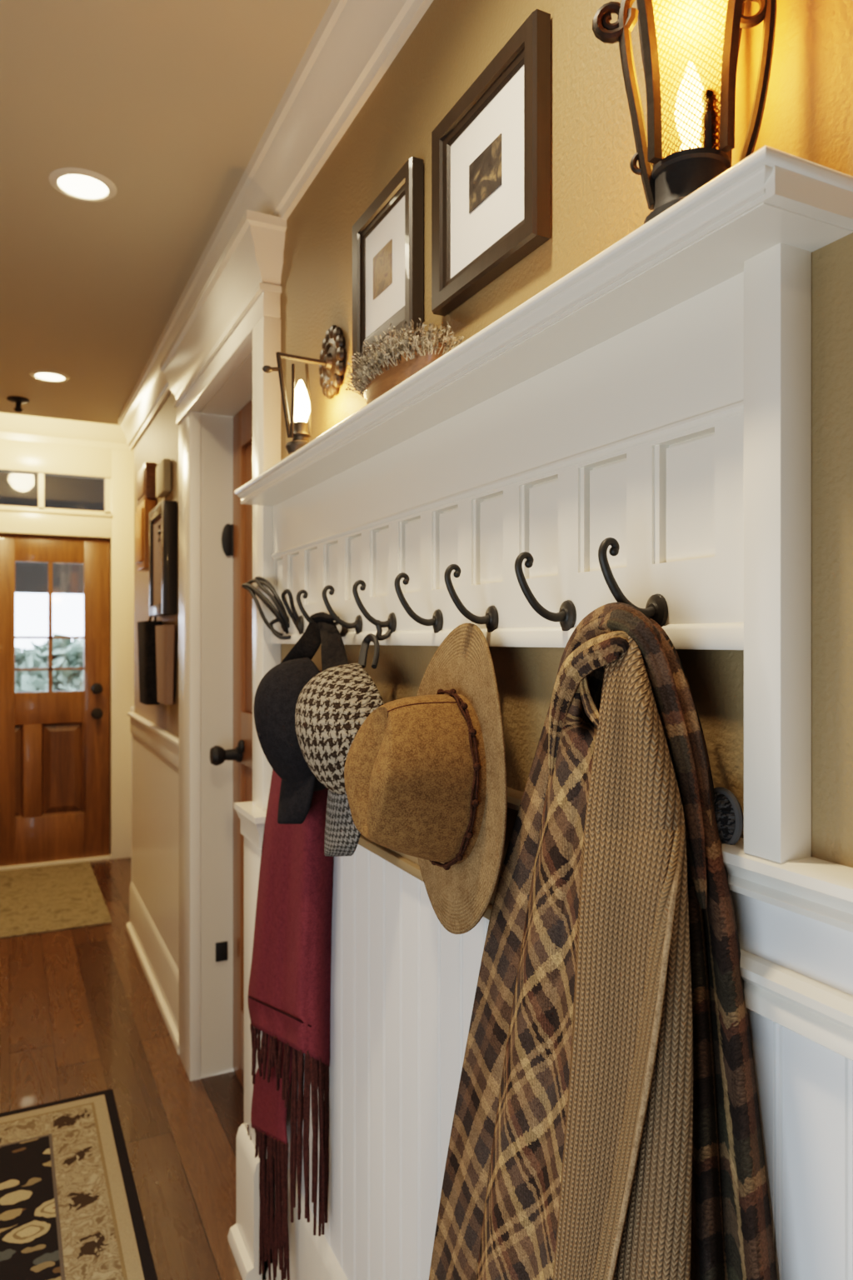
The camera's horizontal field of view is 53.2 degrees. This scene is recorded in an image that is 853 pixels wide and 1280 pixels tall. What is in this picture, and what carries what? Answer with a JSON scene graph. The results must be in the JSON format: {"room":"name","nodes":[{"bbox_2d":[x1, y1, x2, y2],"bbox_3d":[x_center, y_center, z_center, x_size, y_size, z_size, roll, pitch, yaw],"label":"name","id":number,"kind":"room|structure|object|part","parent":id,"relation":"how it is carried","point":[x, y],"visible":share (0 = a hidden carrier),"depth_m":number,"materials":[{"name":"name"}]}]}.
{"room":"entrance hallway","nodes":[
{"label":"entrance hallway","id":0,"kind":"room"},
{"bbox_2d":[0,470,110,594],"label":"window","id":1,"kind":"structure","parent":0,"point":[16,488],"depth_m":6.89,"materials":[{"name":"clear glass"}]},
{"bbox_2d":[0,857,244,1279],"bbox_3d":[-0.660,1.405,2.184,2.750,0.050,7.900,0,0,-26],"label":"floor","id":2,"kind":"structure","parent":0,"point":[80,1014],"depth_m":2.71,"materials":[{"name":"brown wood"}]},
{"bbox_2d":[0,860,112,938],"bbox_3d":[-2.237,1.376,4.511,0.950,0.008,1.269,0,0,-26],"label":"rug","id":3,"kind":"object","parent":2,"relation":"on","point":[35,900],"visible":1,"depth_m":4.51,"materials":[{"name":"beige carpet"}]},
{"bbox_2d":[0,1089,157,1279],"bbox_3d":[-0.775,1.376,1.327,0.800,0.008,2.465,0,0,-26],"label":"area rug","id":4,"kind":"object","parent":2,"relation":"on","point":[70,1208],"visible":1,"depth_m":2.10,"materials":[{"name":"carpet"}]},
{"bbox_2d":[0,0,331,424],"bbox_3d":[-0.615,-1.230,2.094,2.750,0.340,7.700,0,0,-26],"label":"ceiling","id":5,"kind":"structure","parent":0,"point":[170,102],"depth_m":1.87,"materials":[{"name":"paint"}]},
{"bbox_2d":[6,396,29,412],"bbox_3d":[-1.797,-1.032,3.752,0.090,0.056,0.090,0,0,-26],"label":"sprinkler head","id":6,"kind":"object","parent":5,"relation":"attached to","point":[18,401],"visible":1,"depth_m":3.74},
{"bbox_2d":[30,370,69,382],"bbox_3d":[-1.511,-1.057,3.421,0.148,0.006,0.148,0,0,-26],"label":"recessed light","id":7,"kind":"object","parent":5,"relation":"in","point":[43,375],"visible":1,"depth_m":3.42,"materials":[{"name":"white glass"}]},
{"bbox_2d":[48,167,116,202],"bbox_3d":[-0.800,-1.057,1.986,0.148,0.006,0.148,0,0,-26],"label":"recessed light","id":8,"kind":"object","parent":5,"relation":"in","point":[81,184],"visible":1,"depth_m":1.98,"materials":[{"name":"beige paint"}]},
{"bbox_2d":[134,0,852,1279],"bbox_3d":[-0.010,0.160,1.428,0.174,2.440,5.970,0,0,-26],"label":"wall","id":9,"kind":"structure","parent":0,"point":[597,200],"depth_m":1.03,"materials":[{"name":"beige paint"}]},
{"bbox_2d":[130,706,134,880],"bbox_3d":[-1.622,0.850,4.745,0.217,1.060,1.414,0,0,-26],"label":"trim","id":10,"kind":"structure","parent":9,"relation":"attached to","point":[132,707],"depth_m":4.07,"materials":[{"name":"beige paint"}]},
{"bbox_2d":[135,499,156,571],"bbox_3d":[-1.167,-0.430,3.539,0.056,0.273,0.220,0,0,-26],"label":"wall plaque","id":11,"kind":"object","parent":9,"relation":"attached to","point":[143,510],"visible":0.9,"depth_m":3.45,"materials":[{"name":"brown wood"}]},
{"bbox_2d":[136,461,156,505],"bbox_3d":[-1.168,-0.646,3.550,0.048,0.145,0.240,0,0,-26],"label":"wall plaque","id":12,"kind":"object","parent":9,"relation":"attached to","point":[146,477],"visible":0.93,"depth_m":3.45,"materials":[{"name":"brown wood"}]},
{"bbox_2d":[137,616,162,704],"bbox_3d":[-1.100,0.048,3.383,0.072,0.403,0.280,0,0,-26],"label":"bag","id":13,"kind":"object","parent":9,"relation":"hanging from","point":[146,629],"visible":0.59,"depth_m":3.28,"materials":[{"name":"leather"}]},
{"bbox_3d":[-1.085,-0.107,3.390,0.026,0.093,0.168,0,0,-26],"label":"handle","id":14,"kind":"part","parent":13,"relation":"part of","materials":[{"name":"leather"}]},
{"bbox_2d":[125,880,179,1054],"bbox_3d":[-1.116,1.262,3.460,0.038,0.236,1.372,0,0,-26],"label":"baseboard","id":15,"kind":"structure","parent":9,"relation":"attached to","point":[161,972],"depth_m":3.35,"materials":[{"name":"beige paint"}]},
{"bbox_2d":[127,712,179,768],"bbox_3d":[-1.112,0.393,3.460,0.030,0.095,1.370,0,0,-26],"label":"trim","id":16,"kind":"structure","parent":9,"relation":"attached to","point":[162,741],"depth_m":3.35,"materials":[{"name":"beige paint"}]},
{"bbox_2d":[132,734,179,969],"bbox_3d":[-1.100,0.780,3.460,0.010,0.800,1.360,0,0,-26],"label":"wall panel","id":17,"kind":"object","parent":9,"relation":"attached to","point":[155,778],"depth_m":3.38,"materials":[{"name":"beige paint"}]},
{"bbox_2d":[157,525,160,604],"bbox_3d":[-0.971,-0.274,3.159,0.045,0.304,0.062,0,0,-26],"label":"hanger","id":18,"kind":"object","parent":9,"relation":"attached to","point":[159,526],"visible":0.25,"depth_m":3.15,"materials":[{"name":"metal"}]},
{"bbox_2d":[149,500,176,616],"bbox_3d":[-0.987,-0.294,3.182,0.048,0.404,0.340,0,0,-26],"label":"wall frame","id":19,"kind":"object","parent":9,"relation":"attached to","point":[164,514],"visible":1,"depth_m":3.04,"materials":[{"name":"brown wood"}]},
{"bbox_2d":[153,515,161,604],"bbox_3d":[-0.995,-0.294,3.178,0.010,0.334,0.270,0,0,-26],"label":"print","id":20,"kind":"object","parent":19,"relation":"in","point":[157,518],"depth_m":3.21,"materials":[{"name":"beige paper"}]},
{"bbox_2d":[155,458,170,498],"bbox_3d":[-0.995,-0.609,3.222,0.028,0.120,0.180,0,0,-26],"label":"wall plaque","id":21,"kind":"object","parent":9,"relation":"attached to","point":[163,468],"visible":1,"depth_m":3.15,"materials":[{"name":"beige"}]},
{"bbox_2d":[155,625,175,704],"bbox_3d":[-0.956,0.088,3.119,0.047,0.283,0.240,0,0,-26],"label":"hanging cloth","id":22,"kind":"object","parent":9,"relation":"hanging from","point":[165,634],"visible":1,"depth_m":3.03,"materials":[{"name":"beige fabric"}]},
{"bbox_2d":[160,210,286,407],"bbox_3d":[-0.598,-0.845,2.354,0.088,0.150,1.142,0,0,-26],"label":"trim","id":23,"kind":"structure","parent":9,"relation":"attached to","point":[251,262],"depth_m":2.08,"materials":[{"name":"beige paint"}]},
{"bbox_2d":[200,351,252,1078],"bbox_3d":[-0.466,0.318,2.366,0.161,2.125,0.845,0,0,-26],"label":"trim","id":24,"kind":"structure","parent":9,"relation":"attached to","point":[217,417],"depth_m":2.70,"materials":[{"name":"paint"}]},
{"bbox_2d":[176,290,280,1080],"bbox_3d":[-0.578,0.297,2.365,0.042,2.165,1.067,0,0,-26],"label":"trim","id":25,"kind":"structure","parent":9,"relation":"attached to","point":[258,332],"depth_m":2.67,"materials":[{"name":"beige paint"}]},
{"bbox_2d":[210,399,252,1089],"bbox_3d":[-0.472,0.330,2.365,0.134,2.081,0.781,0,0,-26],"label":"door","id":26,"kind":"structure","parent":9,"relation":"in","point":[237,537],"depth_m":2.63,"materials":[{"name":"brown wood"}]},
{"bbox_3d":[-0.608,0.344,2.602,0.100,0.079,0.080,0,0,-26],"label":"knob","id":27,"kind":"part","parent":26,"relation":"part of","materials":[{"name":"black metal"}]},
{"bbox_3d":[-0.429,0.330,2.383,0.040,2.081,0.775,0,0,-26],"label":"frame","id":28,"kind":"part","parent":26,"relation":"part of","materials":[{"name":"brown wood"}]},
{"bbox_3d":[-0.429,-0.188,2.384,0.018,0.815,0.565,0,0,-26],"label":"panel","id":29,"kind":"part","parent":26,"relation":"part of","materials":[{"name":"brown wood"}]},
{"bbox_3d":[-0.429,0.760,2.384,0.018,0.760,0.565,0,0,-26],"label":"panel","id":30,"kind":"part","parent":26,"relation":"part of","materials":[{"name":"brown wood"}]},
{"bbox_2d":[234,800,266,848],"bbox_3d":[-0.371,0.412,1.908,0.076,0.071,0.186,0,0,-26],"label":"trim","id":31,"kind":"structure","parent":9,"relation":"attached to","point":[252,818],"depth_m":1.88,"materials":[{"name":"beige paint"}]},
{"bbox_2d":[244,836,274,1279],"bbox_3d":[-0.363,0.905,1.912,0.058,0.950,0.150,0,0,-26],"label":"trim","id":32,"kind":"structure","parent":9,"relation":"attached to","point":[252,853],"depth_m":1.92,"materials":[{"name":"beige paint"}]},
{"bbox_2d":[118,0,433,450],"bbox_3d":[-0.118,-0.989,1.408,0.066,0.143,6.030,0,0,-26],"label":"trim","id":33,"kind":"structure","parent":9,"relation":"attached to","point":[355,42],"depth_m":1.63,"materials":[{"name":"beige paint"}]},
{"bbox_2d":[227,1123,347,1279],"bbox_3d":[-0.114,1.249,1.368,0.094,0.262,1.355,0,0,-26],"label":"baseboard","id":34,"kind":"structure","parent":9,"relation":"attached to","point":[311,1257],"depth_m":1.83,"materials":[{"name":"beige paint"}]},
{"bbox_2d":[262,325,346,454],"bbox_3d":[-0.230,-0.459,1.552,0.141,0.242,0.122,0,0,-26],"label":"wall sconce","id":35,"kind":"object","parent":9,"relation":"attached to","point":[332,362],"visible":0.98,"depth_m":1.54,"materials":[{"name":"brown metal"}]},
{"bbox_3d":[-0.229,-0.434,1.552,0.034,0.079,0.034,0,0,-26],"label":"bulb","id":36,"kind":"part","parent":35,"relation":"part of","materials":[{"name":"white glass"}]},
{"bbox_3d":[-0.220,-0.512,1.557,0.103,0.012,0.009,0,0,-26],"label":"arm","id":37,"kind":"part","parent":35,"relation":"part of","materials":[{"name":"metal"}]},
{"bbox_3d":[-0.178,-0.515,1.578,0.024,0.131,0.122,0,0,-26],"label":"plate","id":38,"kind":"part","parent":35,"relation":"part of","materials":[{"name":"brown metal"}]},
{"bbox_2d":[352,156,423,389],"bbox_3d":[-0.066,-0.564,1.344,0.022,0.276,0.232,0,0,-26],"label":"picture frame","id":39,"kind":"object","parent":9,"relation":"attached to","point":[387,238],"visible":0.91,"depth_m":1.32,"materials":[{"name":"brown wood"}]},
{"bbox_2d":[373,239,392,299],"bbox_3d":[-0.070,-0.587,1.353,0.002,0.067,0.074,0,0,-26],"label":"print","id":40,"kind":"object","parent":39,"relation":"attached to","point":[382,254],"depth_m":1.35},
{"bbox_2d":[358,787,524,919],"bbox_3d":[-0.053,0.260,1.312,0.034,0.160,1.280,0,0,-26],"label":"trim","id":41,"kind":"structure","parent":9,"relation":"attached to","point":[410,864],"depth_m":1.22,"materials":[{"name":"beige paint"}]},
{"bbox_2d":[431,9,550,315],"bbox_3d":[0.072,-0.575,1.064,0.022,0.251,0.256,0,0,-26],"label":"picture frame","id":42,"kind":"object","parent":9,"relation":"attached to","point":[491,152],"visible":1,"depth_m":1.04,"materials":[{"name":"brown wood"}]},
{"bbox_2d":[469,133,501,213],"bbox_3d":[0.073,-0.581,1.064,0.002,0.061,0.079,0,0,-26],"label":"print","id":43,"kind":"object","parent":42,"relation":"attached to","point":[485,163],"depth_m":1.06},
{"bbox_2d":[235,145,852,863],"bbox_3d":[-0.082,-0.007,1.212,0.173,0.638,1.443,0,0,-26],"label":"coat rack","id":44,"kind":"object","parent":9,"relation":"attached to","point":[636,432],"depth_m":0.80,"materials":[{"name":"beige paint"}]},
{"bbox_2d":[241,576,303,639],"bbox_3d":[-0.329,-0.071,1.821,0.044,0.141,0.321,0,0,-29],"label":"coat hooks","id":45,"kind":"object","parent":44,"relation":"attached to","point":[282,616],"visible":1,"depth_m":1.77,"materials":[{"name":"black metal"}]},
{"bbox_3d":[-0.253,-0.030,1.695,0.010,0.039,0.026,0,0,-26],"label":"plate","id":46,"kind":"part","parent":45,"relation":"part of","materials":[{"name":"metal"}]},
{"bbox_3d":[-0.223,0.145,1.463,0.143,0.230,0.194,0,0,-26],"label":"crown","id":47,"kind":"part","parent":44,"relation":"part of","materials":[{"name":"black fabric"}]},
{"bbox_2d":[247,670,333,1279],"bbox_3d":[-0.294,0.706,1.730,0.079,1.305,0.517,0,0,-26],"label":"scarf","id":48,"kind":"object","parent":44,"relation":"hanging from","point":[289,997],"visible":0.8,"depth_m":1.61,"materials":[{"name":"red fabric"}]},
{"bbox_2d":[250,1035,292,1144],"bbox_3d":[-0.335,0.902,1.815,0.030,0.425,0.329,0,0,-26],"label":"drape","id":49,"kind":"object","parent":48,"relation":"hanging from","point":[268,1113],"depth_m":1.74,"materials":[{"name":"red fabric"}]},
{"bbox_2d":[247,670,333,1066],"bbox_3d":[-0.285,0.456,1.714,0.069,0.804,0.481,0,0,-26],"label":"drape","id":50,"kind":"object","parent":48,"relation":"hanging from","point":[289,997],"depth_m":1.58,"materials":[{"name":"red fabric"}]},
{"bbox_3d":[-0.195,0.131,1.417,0.151,0.362,0.301,0,0,-26],"label":"baseball cap","id":51,"kind":"part","parent":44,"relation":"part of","materials":[{"name":"black fabric"}]},
{"bbox_2d":[295,633,384,856],"bbox_3d":[-0.129,0.155,1.278,0.129,0.331,0.198,0,0,-26],"label":"cap","id":52,"kind":"object","parent":44,"relation":"hanging from","point":[332,707],"visible":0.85,"depth_m":1.22,"materials":[{"name":"fabric"}]},
{"bbox_3d":[-0.129,0.136,1.278,0.129,0.203,0.198,0,0,-26],"label":"crown","id":53,"kind":"part","parent":52,"relation":"part of","materials":[{"name":"fabric"}]},
{"bbox_3d":[-0.115,-0.024,1.421,0.008,0.037,0.027,0,0,-26],"label":"plate","id":54,"kind":"part","parent":44,"relation":"part of","materials":[{"name":"metal"}]},
{"bbox_3d":[-0.055,-0.024,1.298,0.008,0.037,0.027,0,0,-26],"label":"plate","id":55,"kind":"part","parent":44,"relation":"part of","materials":[{"name":"metal"}]},
{"bbox_2d":[362,342,445,404],"bbox_3d":[-0.035,-0.352,1.187,0.072,0.050,0.236,0,0,-26],"label":"bowl","id":56,"kind":"object","parent":44,"relation":"on","point":[394,367],"depth_m":1.13,"materials":[{"name":"brown wood"}]},
{"bbox_2d":[345,317,464,404],"bbox_3d":[-0.042,-0.383,1.181,0.120,0.113,0.293,0,0,-26],"label":"potted plant","id":57,"kind":"object","parent":44,"relation":"on","point":[397,361],"visible":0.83,"depth_m":1.12,"materials":[{"name":"beige plant"}]},
{"bbox_2d":[344,622,507,934],"bbox_3d":[-0.013,0.165,1.007,0.146,0.372,0.243,0,0,-26],"label":"hat","id":58,"kind":"object","parent":44,"relation":"hanging from","point":[425,773],"visible":1,"depth_m":0.96,"materials":[{"name":"brown fabric"}]},
{"bbox_3d":[-0.019,0.167,1.004,0.132,0.204,0.152,0,0,-26],"label":"crown","id":59,"kind":"part","parent":58,"relation":"part of","materials":[{"name":"brown fabric"}]},
{"bbox_3d":[0.013,-0.024,1.161,0.008,0.037,0.027,0,0,-26],"label":"plate","id":60,"kind":"part","parent":44,"relation":"part of","materials":[{"name":"metal"}]},
{"bbox_3d":[0.077,-0.024,1.032,0.008,0.037,0.027,0,0,-26],"label":"plate","id":61,"kind":"part","parent":44,"relation":"part of","materials":[{"name":"metal"}]},
{"bbox_3d":[-0.036,-0.124,1.295,0.016,0.128,1.330,0,0,-26],"label":"recessed panel","id":62,"kind":"part","parent":44,"relation":"part of","materials":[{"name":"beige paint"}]},
{"bbox_3d":[-0.051,-0.311,1.227,0.104,0.032,1.443,0,0,-26],"label":"crown moulding","id":63,"kind":"part","parent":44,"relation":"part of","materials":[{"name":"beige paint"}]},
{"bbox_3d":[0.146,-0.024,0.893,0.008,0.037,0.027,0,0,-26],"label":"plate","id":64,"kind":"part","parent":44,"relation":"part of","materials":[{"name":"metal"}]},
{"bbox_2d":[429,602,777,1279],"bbox_3d":[0.125,0.425,0.857,0.101,0.911,0.626,0,0,-26],"label":"scarf","id":65,"kind":"object","parent":44,"relation":"hanging from","point":[497,1217],"visible":0.66,"depth_m":0.79,"materials":[{"name":"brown fabric"}]},
{"bbox_2d":[429,665,604,1279],"bbox_3d":[0.097,0.427,0.944,0.077,0.907,0.447,0,0,-26],"label":"drape","id":66,"kind":"object","parent":65,"relation":"hanging from","point":[494,1222],"depth_m":0.86,"materials":[{"name":"brown fabric"}]},
{"bbox_2d":[646,615,777,1279],"bbox_3d":[0.227,0.412,0.668,0.060,0.876,0.197,0,0,-26],"label":"drape","id":67,"kind":"object","parent":65,"relation":"hanging from","point":[732,1237],"depth_m":0.66,"materials":[{"name":"fabric"}]},
{"bbox_2d":[553,636,693,1279],"bbox_3d":[0.143,0.406,0.713,0.038,0.827,0.212,0,0,-25],"label":"scarf","id":68,"kind":"object","parent":44,"relation":"hanging from","point":[625,1212],"visible":1,"depth_m":0.66,"materials":[{"name":"beige fabric"}]},
{"bbox_3d":[0.206,-0.024,0.770,0.008,0.037,0.027,0,0,-26],"label":"plate","id":69,"kind":"part","parent":44,"relation":"part of","materials":[{"name":"metal"}]},
{"bbox_2d":[592,0,777,224],"bbox_3d":[0.203,-0.501,0.676,0.141,0.348,0.100,0,0,17],"label":"lantern","id":70,"kind":"object","parent":44,"relation":"on","point":[667,180],"visible":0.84,"depth_m":0.66,"materials":[{"name":"black metal"}]},
{"bbox_3d":[0.167,-0.476,0.652,0.029,0.213,0.008,0,0,-28],"label":"post","id":71,"kind":"part","parent":70,"relation":"part of","materials":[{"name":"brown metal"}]},
{"bbox_3d":[0.187,-0.476,0.717,0.026,0.213,0.026,0,0,17],"label":"post","id":72,"kind":"part","parent":70,"relation":"part of","materials":[{"name":"brown metal"}]},
{"bbox_3d":[0.210,-0.417,0.678,0.025,0.089,0.025,0,0,17],"label":"bulb","id":73,"kind":"part","parent":70,"relation":"part of","materials":[{"name":"yellow glass"}]},
{"bbox_3d":[0.218,-0.479,0.703,0.075,0.213,0.015,0,0,17],"label":"glass panel","id":74,"kind":"part","parent":70,"relation":"part of","materials":[{"name":"yellow"}]},
{"bbox_3d":[0.200,-0.479,0.646,0.075,0.213,0.015,0,0,17],"label":"glass panel","id":75,"kind":"part","parent":70,"relation":"part of","materials":[{"name":"yellow"}]},
{"bbox_2d":[701,88,715,148],"bbox_3d":[0.216,-0.397,0.653,0.010,0.048,0.010,0,0,17],"label":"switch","id":76,"kind":"object","parent":70,"relation":"attached to","point":[708,96],"depth_m":0.65,"materials":[{"name":"black metal"}]},
{"bbox_3d":[0.251,-0.476,0.697,0.029,0.213,0.008,0,0,-28],"label":"post","id":77,"kind":"part","parent":70,"relation":"part of","materials":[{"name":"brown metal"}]},
{"bbox_3d":[0.231,-0.476,0.632,0.008,0.213,0.029,0,0,-28],"label":"post","id":78,"kind":"part","parent":70,"relation":"part of","materials":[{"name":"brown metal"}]},
{"bbox_3d":[0.237,0.145,0.696,0.020,0.044,0.036,0,0,-26],"label":"crown","id":79,"kind":"part","parent":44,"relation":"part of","materials":[{"name":"grey fabric"}]},
{"bbox_3d":[0.237,0.145,0.696,0.020,0.050,0.043,0,0,-26],"label":"tweed cap","id":80,"kind":"part","parent":44,"relation":"part of","materials":[{"name":"grey fabric"}]},
{"bbox_3d":[0.270,-0.065,0.656,0.034,0.462,0.036,0,0,-26],"label":"post","id":81,"kind":"part","parent":44,"relation":"part of","materials":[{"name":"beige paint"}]},
{"bbox_2d":[721,837,852,932],"bbox_3d":[0.543,0.184,0.101,0.037,0.038,1.500,0,0,-26],"label":"trim","id":82,"kind":"structure","parent":9,"relation":"attached to","point":[821,890],"depth_m":0.63,"materials":[{"name":"beige paint"}]},
{"bbox_2d":[731,890,852,995],"bbox_3d":[0.554,0.237,0.106,0.012,0.085,1.500,0,0,-26],"label":"trim","id":83,"kind":"structure","parent":9,"relation":"attached to","point":[821,952],"depth_m":0.65,"materials":[{"name":"white paint"}]},
{"bbox_2d":[740,948,852,1060],"bbox_3d":[0.551,0.274,0.093,0.030,0.044,1.480,0,0,-26],"label":"trim","id":84,"kind":"structure","parent":9,"relation":"attached to","point":[818,1012],"depth_m":0.63,"materials":[{"name":"beige paint"}]},
{"bbox_3d":[-2.574,0.020,5.164,1.755,2.720,0.120,0,0,-26],"label":"wall","id":85,"kind":"structure","parent":0,"visible":0},
{"bbox_2d":[0,534,109,866],"bbox_3d":[-2.342,0.366,5.217,0.762,2.003,0.111,0,0,-26],"label":"door","id":86,"kind":"structure","parent":85,"relation":"in","point":[55,745],"depth_m":5.26,"materials":[{"name":"brown wood"}]},
{"bbox_3d":[-2.561,0.797,5.135,0.237,0.566,0.018,0,0,-26],"label":"panel","id":87,"kind":"part","parent":86,"relation":"part of","materials":[{"name":"brown wood"}]},
{"bbox_3d":[-2.257,0.797,5.285,0.237,0.566,0.018,0,0,-26],"label":"panel","id":88,"kind":"part","parent":86,"relation":"part of","materials":[{"name":"brown wood"}]},
{"bbox_3d":[-2.060,0.461,5.331,0.068,0.067,0.066,0,0,-26],"label":"knob","id":89,"kind":"part","parent":86,"relation":"part of","materials":[{"name":"black metal"}]},
{"bbox_2d":[0,439,134,870],"bbox_3d":[-2.339,0.081,5.252,1.047,2.599,0.170,0,0,-26],"label":"trim","id":90,"kind":"structure","parent":85,"relation":"attached to","point":[117,527],"depth_m":5.37,"materials":[{"name":"beige paint"}]},
{"bbox_2d":[0,412,134,451],"bbox_3d":[-2.566,-1.291,5.034,1.655,0.185,0.120,0,0,-26],"label":"trim","id":91,"kind":"structure","parent":85,"relation":"attached to","point":[12,427],"depth_m":5.20,"materials":[{"name":"beige paint"}]},
{"label":"outside","id":92,"kind":"structure","parent":0,"visible":0},
{"bbox_3d":[-4.378,1.505,10.112,8.000,0.050,9.990,0,0,-26],"label":"ground","id":93,"kind":"structure","parent":92,"visible":0},
{"bbox_2d":[15,646,53,692],"bbox_3d":[-4.180,0.720,8.322,0.988,1.519,1.008,0,0,-26],"label":"shrub","id":94,"kind":"object","parent":93,"relation":"on","point":[25,681],"visible":0.28,"depth_m":8.26,"materials":[{"name":"green plant"}]},
{"bbox_2d":[26,633,83,690],"bbox_3d":[-4.129,0.701,9.651,1.128,1.559,1.120,0,0,-26],"label":"shrub","id":95,"kind":"object","parent":93,"relation":"on","point":[66,653],"visible":0.3,"depth_m":9.38,"materials":[{"name":"green plant"}]}
]}

